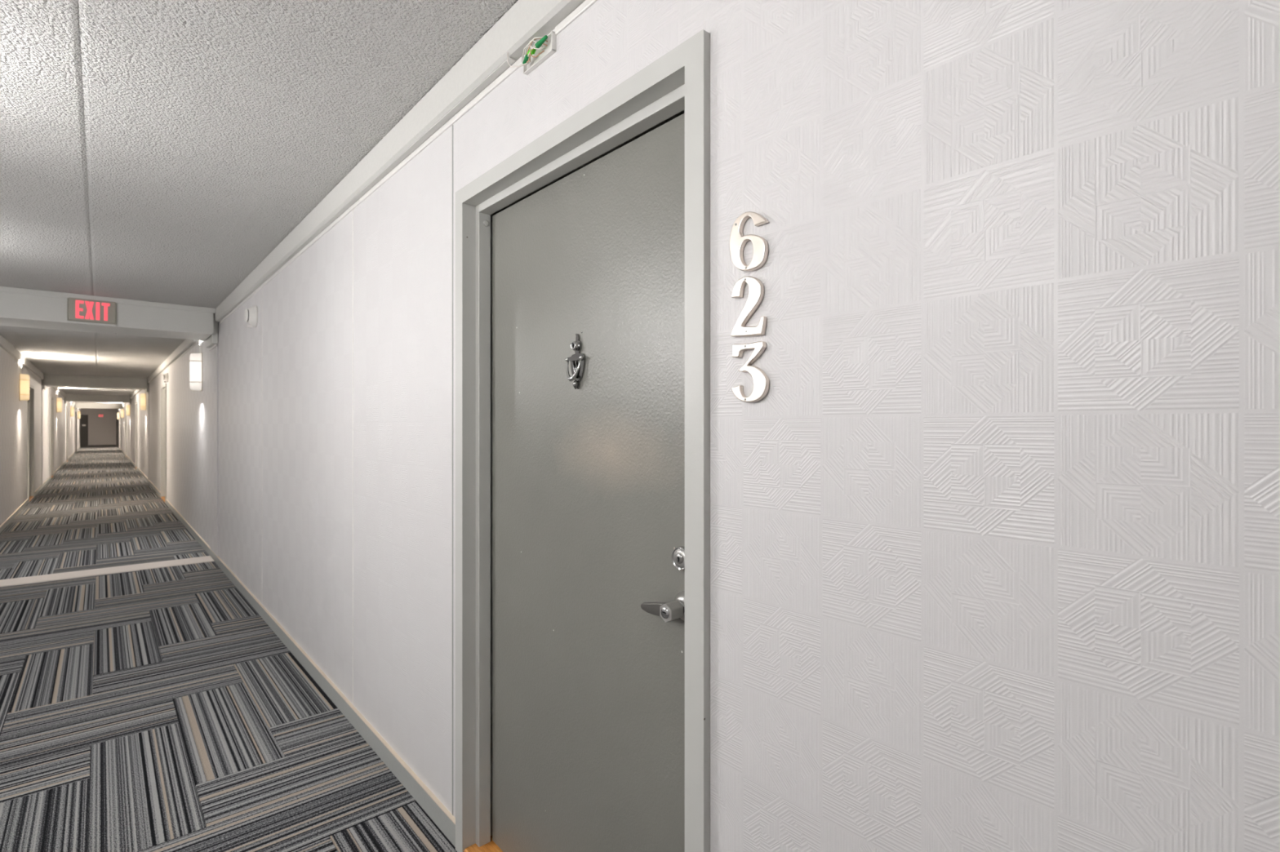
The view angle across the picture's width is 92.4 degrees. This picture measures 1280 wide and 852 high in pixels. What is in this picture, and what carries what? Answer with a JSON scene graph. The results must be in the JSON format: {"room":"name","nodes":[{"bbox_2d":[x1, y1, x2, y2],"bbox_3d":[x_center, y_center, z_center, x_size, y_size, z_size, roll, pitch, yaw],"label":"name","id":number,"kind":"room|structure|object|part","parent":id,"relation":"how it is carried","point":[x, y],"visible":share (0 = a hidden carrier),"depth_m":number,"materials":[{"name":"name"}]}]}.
{"room":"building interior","nodes":[
{"label":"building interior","id":0,"kind":"room"},
{"bbox_2d":[0,348,79,525],"bbox_3d":[-16.297,0.110,16.963,0.160,2.470,57.000,0,0,-41],"label":"wall","id":1,"kind":"structure","parent":0,"point":[13,411],"depth_m":9.93,"materials":[{"name":"paint"}]},
{"bbox_2d":[18,364,30,400],"bbox_3d":[-9.722,-0.688,9.695,0.116,0.585,0.163,0,0,-41],"label":"wall sconce","id":2,"kind":"object","parent":1,"relation":"attached to","point":[24,380],"visible":1,"depth_m":9.65,"materials":[{"name":"glass"}]},
{"bbox_3d":[-9.761,-0.610,9.660,0.012,0.430,0.140,0,0,-41],"label":"plate","id":3,"kind":"part","parent":2,"relation":"part of","materials":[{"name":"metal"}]},
{"bbox_3d":[-9.718,-0.610,9.698,0.100,0.410,0.156,0,0,-41],"label":"lamp shade","id":4,"kind":"part","parent":2,"relation":"part of","materials":[{"name":"beige glass"}]},
{"bbox_2d":[27,384,34,502],"bbox_3d":[-11.124,0.301,11.124,0.138,2.087,1.100,0,0,-41],"label":"door frame","id":5,"kind":"structure","parent":1,"relation":"attached to","point":[31,402],"depth_m":11.51,"materials":[{"name":"grey paint"}]},
{"bbox_3d":[-10.733,0.301,10.770,0.018,2.087,0.050,0,0,-41],"label":"casing","id":6,"kind":"part","parent":5,"relation":"part of","materials":[{"name":"grey paint"}]},
{"bbox_3d":[-11.426,0.301,11.558,0.018,2.087,0.050,0,0,-41],"label":"casing","id":7,"kind":"part","parent":5,"relation":"part of","materials":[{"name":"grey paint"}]},
{"bbox_2d":[0,447,79,533],"bbox_3d":[-16.231,1.308,17.021,0.014,0.074,57.000,0,0,-41],"label":"baseboard","id":8,"kind":"structure","parent":1,"relation":"attached to","point":[5,524],"depth_m":10.10,"materials":[{"name":"grey paint"}]},
{"bbox_3d":[-4.064,1.310,3.182,0.014,0.071,20.146,0,0,-41],"label":"baseboard","id":9,"kind":"part","parent":8,"relation":"part of","materials":[{"name":"grey paint"}]},
{"bbox_3d":[-13.194,1.310,13.566,0.014,0.071,5.291,0,0,-41],"label":"baseboard","id":10,"kind":"part","parent":8,"relation":"part of","materials":[{"name":"grey paint"}]},
{"bbox_3d":[-18.509,1.310,19.612,0.014,0.071,8.591,0,0,-41],"label":"baseboard","id":11,"kind":"part","parent":8,"relation":"part of","materials":[{"name":"grey paint"}]},
{"bbox_2d":[0,334,80,409],"bbox_3d":[-16.222,-1.053,17.029,0.038,0.136,57.000,0,0,-41],"label":"trim","id":12,"kind":"structure","parent":1,"relation":"attached to","point":[5,345],"depth_m":9.73,"materials":[{"name":"white paint"}]},
{"bbox_3d":[-9.316,-1.064,9.173,0.038,0.114,10.720,0,0,-41],"label":"moulding","id":13,"kind":"part","parent":12,"relation":"part of","materials":[{"name":"white paint"}]},
{"bbox_3d":[-16.744,-1.064,17.622,0.038,0.114,10.620,0,0,-41],"label":"moulding","id":14,"kind":"part","parent":12,"relation":"part of","materials":[{"name":"white paint"}]},
{"bbox_2d":[49,396,53,479],"bbox_3d":[-15.350,0.301,15.931,0.138,2.087,1.100,0,0,-41],"label":"door frame","id":15,"kind":"structure","parent":1,"relation":"attached to","point":[51,399],"depth_m":16.33,"materials":[{"name":"grey paint"}]},
{"bbox_3d":[-14.959,0.301,15.576,0.018,2.087,0.050,0,0,-41],"label":"casing","id":16,"kind":"part","parent":15,"relation":"part of","materials":[{"name":"grey paint"}]},
{"bbox_3d":[-15.652,0.301,16.365,0.018,2.087,0.050,0,0,-41],"label":"casing","id":17,"kind":"part","parent":15,"relation":"part of","materials":[{"name":"grey paint"}]},
{"bbox_2d":[56,392,62,412],"bbox_3d":[-16.919,-0.688,17.881,0.116,0.585,0.163,0,0,-41],"label":"wall sconce","id":18,"kind":"object","parent":1,"relation":"attached to","point":[59,401],"visible":1,"depth_m":17.83,"materials":[{"name":"glass"}]},
{"bbox_3d":[-16.916,-0.610,17.884,0.100,0.410,0.156,0,0,-41],"label":"lamp shade","id":19,"kind":"part","parent":18,"relation":"part of","materials":[{"name":"beige glass"}]},
{"bbox_2d":[66,406,67,462],"bbox_3d":[-21.755,0.301,23.216,0.138,2.087,1.100,0,0,-41],"label":"door frame","id":20,"kind":"structure","parent":1,"relation":"attached to","point":[66,406],"depth_m":23.20,"materials":[{"name":"grey paint"}]},
{"bbox_3d":[-21.364,0.301,22.861,0.018,2.087,0.050,0,0,-41],"label":"casing","id":21,"kind":"part","parent":20,"relation":"part of","materials":[{"name":"grey paint"}]},
{"bbox_2d":[70,403,74,417],"bbox_3d":[-24.116,-0.688,26.067,0.116,0.585,0.163,0,0,-41],"label":"wall sconce","id":22,"kind":"object","parent":1,"relation":"attached to","point":[72,408],"visible":1,"depth_m":26.02,"materials":[{"name":"glass"}]},
{"bbox_3d":[-24.113,-0.610,26.070,0.100,0.410,0.156,0,0,-41],"label":"lamp shade","id":23,"kind":"part","parent":22,"relation":"part of","materials":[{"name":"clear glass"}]},
{"bbox_2d":[75,411,76,452],"bbox_3d":[-29.481,0.301,32.002,0.138,2.087,1.100,0,0,-41],"label":"door frame","id":24,"kind":"structure","parent":1,"relation":"attached to","point":[76,411],"depth_m":32.41,"materials":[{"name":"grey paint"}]},
{"bbox_2d":[77,408,79,418],"bbox_3d":[-31.313,-0.688,34.253,0.116,0.585,0.163,0,0,-41],"label":"wall sconce","id":25,"kind":"object","parent":1,"relation":"attached to","point":[78,412],"visible":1,"depth_m":34.19,"materials":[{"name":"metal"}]},
{"bbox_2d":[80,408,118,447],"bbox_3d":[-34.410,0.110,39.066,2.142,2.470,0.120,0,0,-41],"label":"wall","id":26,"kind":"structure","parent":0,"point":[101,430],"depth_m":39.09,"materials":[{"name":"paint"}]},
{"bbox_2d":[80,414,88,447],"bbox_3d":[-34.894,0.320,38.520,0.375,2.050,0.059,0,0,-41],"label":"door","id":27,"kind":"structure","parent":26,"relation":"in","point":[83,418],"depth_m":38.50,"materials":[{"name":"grey paint"}]},
{"bbox_2d":[88,444,115,447],"bbox_3d":[-34.263,1.275,39.102,1.332,0.140,0.019,0,0,-41],"label":"baseboard","id":28,"kind":"structure","parent":26,"relation":"attached to","point":[89,446],"depth_m":39.09,"materials":[{"name":"grey paint"}]},
{"bbox_2d":[115,415,117,447],"bbox_3d":[-33.712,0.320,39.560,0.080,2.050,0.059,0,0,-41],"label":"post","id":29,"kind":"object","parent":26,"relation":"attached to","point":[116,415],"visible":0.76,"depth_m":39.52,"materials":[{"name":"grey paint"}]},
{"bbox_2d":[0,447,457,851],"bbox_3d":[-15.552,1.405,17.617,2.142,0.120,57.240,0,0,-41],"label":"floor","id":30,"kind":"structure","parent":0,"point":[151,710],"depth_m":2.90,"materials":[{"name":"carpet"}]},
{"bbox_2d":[0,555,214,586],"bbox_3d":[-5.007,1.342,5.624,1.822,0.006,0.320,0,0,-41],"label":"floor strip","id":31,"kind":"object","parent":30,"relation":"on","point":[59,576],"visible":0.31,"depth_m":5.64,"materials":[{"name":"silver metal"}]},
{"bbox_2d":[0,0,518,404],"bbox_3d":[-15.552,-1.165,17.617,2.142,0.080,57.240,0,0,-41],"label":"ceiling","id":32,"kind":"structure","parent":0,"point":[159,151],"depth_m":2.30,"materials":[{"name":"white paint"}]},
{"bbox_3d":[-15.954,-1.128,17.264,1.072,0.006,57.240,0,0,-41],"label":"panel","id":33,"kind":"part","parent":32,"relation":"part of","materials":[{"name":"white paint"}]},
{"bbox_2d":[41,373,149,484],"bbox_3d":[-12.376,0.073,14.005,1.822,2.396,0.622,0,0,-41],"label":"beam","id":34,"kind":"structure","parent":32,"relation":"attached to","point":[49,380],"depth_m":13.73,"materials":[{"name":"paint"}]},
{"bbox_2d":[64,394,131,462],"bbox_3d":[-19.771,0.073,22.416,1.822,2.396,0.622,0,0,-41],"label":"beam","id":35,"kind":"structure","parent":32,"relation":"attached to","point":[69,397],"depth_m":22.20,"materials":[{"name":"paint"}]},
{"bbox_2d":[74,403,123,452],"bbox_3d":[-27.034,0.073,30.677,1.822,2.396,0.622,0,0,-41],"label":"beam","id":36,"kind":"structure","parent":32,"relation":"attached to","point":[88,406],"depth_m":30.48,"materials":[{"name":"paint"}]},
{"bbox_2d":[0,285,217,555],"bbox_3d":[-4.914,0.073,5.518,1.822,2.396,0.622,0,0,-41],"label":"door frame","id":37,"kind":"structure","parent":32,"relation":"attached to","point":[19,307],"depth_m":5.58,"materials":[{"name":"paint"}]},
{"bbox_2d":[66,297,116,324],"bbox_3d":[-4.716,-0.989,5.285,0.317,0.196,0.032,0,0,-41],"label":"exit sign","id":38,"kind":"object","parent":37,"relation":"attached to","point":[83,310],"visible":1,"depth_m":5.27,"materials":[{"name":"red plastic"}]},
{"bbox_2d":[118,0,1279,851],"bbox_3d":[-14.809,0.110,18.271,0.162,2.470,57.000,0,0,-41],"label":"wall","id":39,"kind":"structure","parent":0,"point":[994,525],"depth_m":0.87,"materials":[{"name":"paint"}]},
{"bbox_2d":[120,413,121,449],"bbox_3d":[-29.026,0.301,34.399,0.138,2.087,1.100,0,0,-41],"label":"door frame","id":40,"kind":"structure","parent":39,"relation":"attached to","point":[120,413],"depth_m":34.73,"materials":[{"name":"grey paint"}]},
{"bbox_3d":[-29.418,0.301,34.754,0.018,2.087,0.050,0,0,-41],"label":"casing","id":41,"kind":"part","parent":40,"relation":"part of","materials":[{"name":"grey paint"}]},
{"bbox_3d":[-28.725,0.301,33.965,0.018,2.087,0.050,0,0,-41],"label":"casing","id":42,"kind":"part","parent":40,"relation":"part of","materials":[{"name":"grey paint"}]},
{"bbox_2d":[120,405,124,417],"bbox_3d":[-25.279,-0.688,29.971,0.116,0.585,0.163,0,0,-41],"label":"wall sconce","id":43,"kind":"object","parent":39,"relation":"attached to","point":[122,411],"visible":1,"depth_m":29.92,"materials":[{"name":"glass"}]},
{"bbox_3d":[-25.282,-0.610,29.968,0.100,0.410,0.156,0,0,-41],"label":"lamp shade","id":44,"kind":"part","parent":43,"relation":"part of","materials":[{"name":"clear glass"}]},
{"bbox_2d":[125,408,126,456],"bbox_3d":[-22.753,0.301,27.265,0.138,2.087,1.100,0,0,-41],"label":"door frame","id":45,"kind":"structure","parent":39,"relation":"attached to","point":[126,409],"depth_m":27.61,"materials":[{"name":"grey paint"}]},
{"bbox_2d":[126,404,129,415],"bbox_3d":[-19.864,-0.688,23.813,0.116,0.585,0.163,0,0,-41],"label":"wall sconce","id":46,"kind":"object","parent":39,"relation":"attached to","point":[127,406],"visible":0.76,"depth_m":23.76,"materials":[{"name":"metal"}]},
{"bbox_2d":[135,402,137,469],"bbox_3d":[-15.886,0.301,19.454,0.138,2.087,1.100,0,0,-41],"label":"door frame","id":47,"kind":"structure","parent":39,"relation":"attached to","point":[136,403],"depth_m":19.79,"materials":[{"name":"grey paint"}]},
{"bbox_3d":[-16.278,0.301,19.809,0.018,2.087,0.050,0,0,-41],"label":"casing","id":48,"kind":"part","parent":47,"relation":"part of","materials":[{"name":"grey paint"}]},
{"bbox_3d":[-15.585,0.301,19.020,0.018,2.087,0.050,0,0,-41],"label":"casing","id":49,"kind":"part","parent":47,"relation":"part of","materials":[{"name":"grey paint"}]},
{"bbox_2d":[140,389,146,410],"bbox_3d":[-12.535,-0.688,15.477,0.116,0.585,0.163,0,0,-41],"label":"wall sconce","id":50,"kind":"object","parent":39,"relation":"attached to","point":[143,396],"visible":0.94,"depth_m":15.43,"materials":[{"name":"glass"}]},
{"bbox_3d":[-12.538,-0.610,15.474,0.100,0.410,0.156,0,0,-41],"label":"lamp shade","id":51,"kind":"part","parent":50,"relation":"part of","materials":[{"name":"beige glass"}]},
{"bbox_2d":[160,383,166,503],"bbox_3d":[-8.557,0.301,11.118,0.138,2.087,1.100,0,0,-41],"label":"door frame","id":52,"kind":"structure","parent":39,"relation":"attached to","point":[163,388],"depth_m":11.46,"materials":[{"name":"grey paint"}]},
{"bbox_3d":[-8.949,0.301,11.473,0.018,2.087,0.050,0,0,-41],"label":"casing","id":53,"kind":"part","parent":52,"relation":"part of","materials":[{"name":"grey paint"}]},
{"bbox_3d":[-8.255,0.301,10.684,0.018,2.087,0.050,0,0,-41],"label":"casing","id":54,"kind":"part","parent":52,"relation":"part of","materials":[{"name":"grey paint"}]},
{"bbox_2d":[162,373,168,382],"bbox_3d":[-8.061,-0.822,10.423,0.070,0.166,0.160,0,0,-41],"label":"smoke detector","id":55,"kind":"object","parent":39,"relation":"attached to","point":[165,377],"visible":1,"depth_m":10.39,"materials":[{"name":"white plastic"}]},
{"bbox_2d":[189,340,202,391],"bbox_3d":[-5.008,-0.688,6.915,0.116,0.585,0.163,0,0,-41],"label":"wall sconce","id":56,"kind":"object","parent":39,"relation":"attached to","point":[195,359],"visible":0.94,"depth_m":6.87,"materials":[{"name":"glass"}]},
{"bbox_3d":[-5.011,-0.610,6.912,0.100,0.410,0.156,0,0,-41],"label":"lamp shade","id":57,"kind":"part","parent":56,"relation":"part of","materials":[{"name":"white glass"}]},
{"bbox_3d":[-4.968,-0.610,6.950,0.012,0.430,0.140,0,0,-41],"label":"plate","id":58,"kind":"part","parent":56,"relation":"part of","materials":[{"name":"metal"}]},
{"bbox_2d":[244,305,257,328],"bbox_3d":[-2.864,-0.807,4.512,0.070,0.166,0.160,0,0,-41],"label":"smoke detector","id":59,"kind":"object","parent":39,"relation":"attached to","point":[251,314],"visible":1,"depth_m":4.48,"materials":[{"name":"white plastic"}]},
{"bbox_2d":[118,446,455,847],"bbox_3d":[-14.873,1.308,18.214,0.014,0.074,57.000,0,0,-41],"label":"baseboard","id":60,"kind":"structure","parent":39,"relation":"attached to","point":[442,817],"depth_m":2.76,"materials":[{"name":"grey paint"}]},
{"bbox_3d":[-12.265,1.310,15.248,0.014,0.071,9.991,0,0,-41],"label":"baseboard","id":61,"kind":"part","parent":60,"relation":"part of","materials":[{"name":"grey paint"}]},
{"bbox_2d":[117,0,597,410],"bbox_3d":[-14.882,-1.053,18.206,0.038,0.136,57.000,0,0,-41],"label":"trim","id":62,"kind":"structure","parent":39,"relation":"attached to","point":[485,66],"depth_m":2.10,"materials":[{"name":"white paint"}]},
{"bbox_3d":[-15.404,-1.064,18.800,0.038,0.114,10.620,0,0,-41],"label":"moulding","id":63,"kind":"part","parent":62,"relation":"part of","materials":[{"name":"white paint"}]},
{"bbox_3d":[-7.976,-1.064,10.351,0.038,0.114,10.720,0,0,-41],"label":"moulding","id":64,"kind":"part","parent":62,"relation":"part of","materials":[{"name":"white paint"}]},
{"bbox_3d":[-2.193,-1.005,3.777,0.020,0.004,5.590,0,0,-41],"label":"plate","id":65,"kind":"part","parent":62,"relation":"part of","materials":[{"name":"white paint"}]},
{"bbox_3d":[-0.059,-1.064,1.347,0.038,0.114,12.100,0,0,-41],"label":"moulding","id":66,"kind":"part","parent":62,"relation":"part of","materials":[{"name":"white paint"}]},
{"bbox_2d":[506,31,555,75],"bbox_3d":[-0.289,-0.980,1.604,0.043,0.072,0.188,0,0,-41],"label":"junction box","id":67,"kind":"object","parent":39,"relation":"attached to","point":[543,49],"visible":1,"depth_m":1.58,"materials":[{"name":"white plastic"}]},
{"bbox_3d":[-0.258,-0.969,1.600,0.002,0.048,0.140,0,0,-41],"label":"plate","id":68,"kind":"part","parent":67,"relation":"part of","materials":[{"name":"white plastic"}]},
{"bbox_2d":[455,29,710,851],"bbox_3d":[-0.182,0.301,1.593,0.138,2.087,1.068,0,0,-41],"label":"door frame","id":69,"kind":"structure","parent":39,"relation":"attached to","point":[677,83],"depth_m":1.57,"materials":[{"name":"grey paint"}]},
{"bbox_3d":[-0.563,0.301,1.935,0.018,2.087,0.050,0,0,-41],"label":"casing","id":70,"kind":"part","parent":69,"relation":"part of","materials":[{"name":"grey paint"}]},
{"bbox_3d":[-0.227,-0.719,1.553,0.018,0.047,1.068,0,0,-41],"label":"casing","id":71,"kind":"part","parent":69,"relation":"part of","materials":[{"name":"grey paint"}]},
{"bbox_3d":[0.109,0.301,1.171,0.018,2.087,0.050,0,0,-41],"label":"casing","id":72,"kind":"part","parent":69,"relation":"part of","materials":[{"name":"grey paint"}]},
{"bbox_2d":[492,112,684,851],"bbox_3d":[-0.178,0.324,1.596,0.113,1.982,0.912,0,0,-41],"label":"door","id":73,"kind":"structure","parent":39,"relation":"in","point":[588,267],"depth_m":1.55,"materials":[{"name":"grey paint"}]},
{"bbox_3d":[-0.161,-0.168,1.592,0.005,0.145,0.061,0,0,-41],"label":"plate","id":74,"kind":"part","parent":73,"relation":"part of","materials":[{"name":"silver metal"}]},
{"bbox_3d":[0.034,0.385,1.310,0.020,0.034,0.100,0,0,-34],"label":"lever","id":75,"kind":"part","parent":73,"relation":"part of","materials":[{"name":"grey metal"}]},
{"bbox_2d":[731,276,766,337],"bbox_3d":[0.191,-0.211,1.082,0.012,0.106,0.073,0,0,-41],"label":"number","id":76,"kind":"object","parent":39,"relation":"attached to","point":[756,287],"visible":1,"depth_m":1.07,"materials":[{"name":"silver metal"}]},
{"bbox_2d":[729,211,768,271],"bbox_3d":[0.192,-0.325,1.081,0.012,0.104,0.082,0,0,-41],"label":"number","id":77,"kind":"object","parent":39,"relation":"attached to","point":[738,241],"visible":1,"depth_m":1.08,"materials":[{"name":"silver metal"}]},
{"bbox_2d":[731,341,769,402],"bbox_3d":[0.193,-0.095,1.080,0.012,0.106,0.079,0,0,-41],"label":"number","id":78,"kind":"object","parent":39,"relation":"attached to","point":[760,379],"visible":1,"depth_m":1.07,"materials":[{"name":"silver metal"}]}
]}

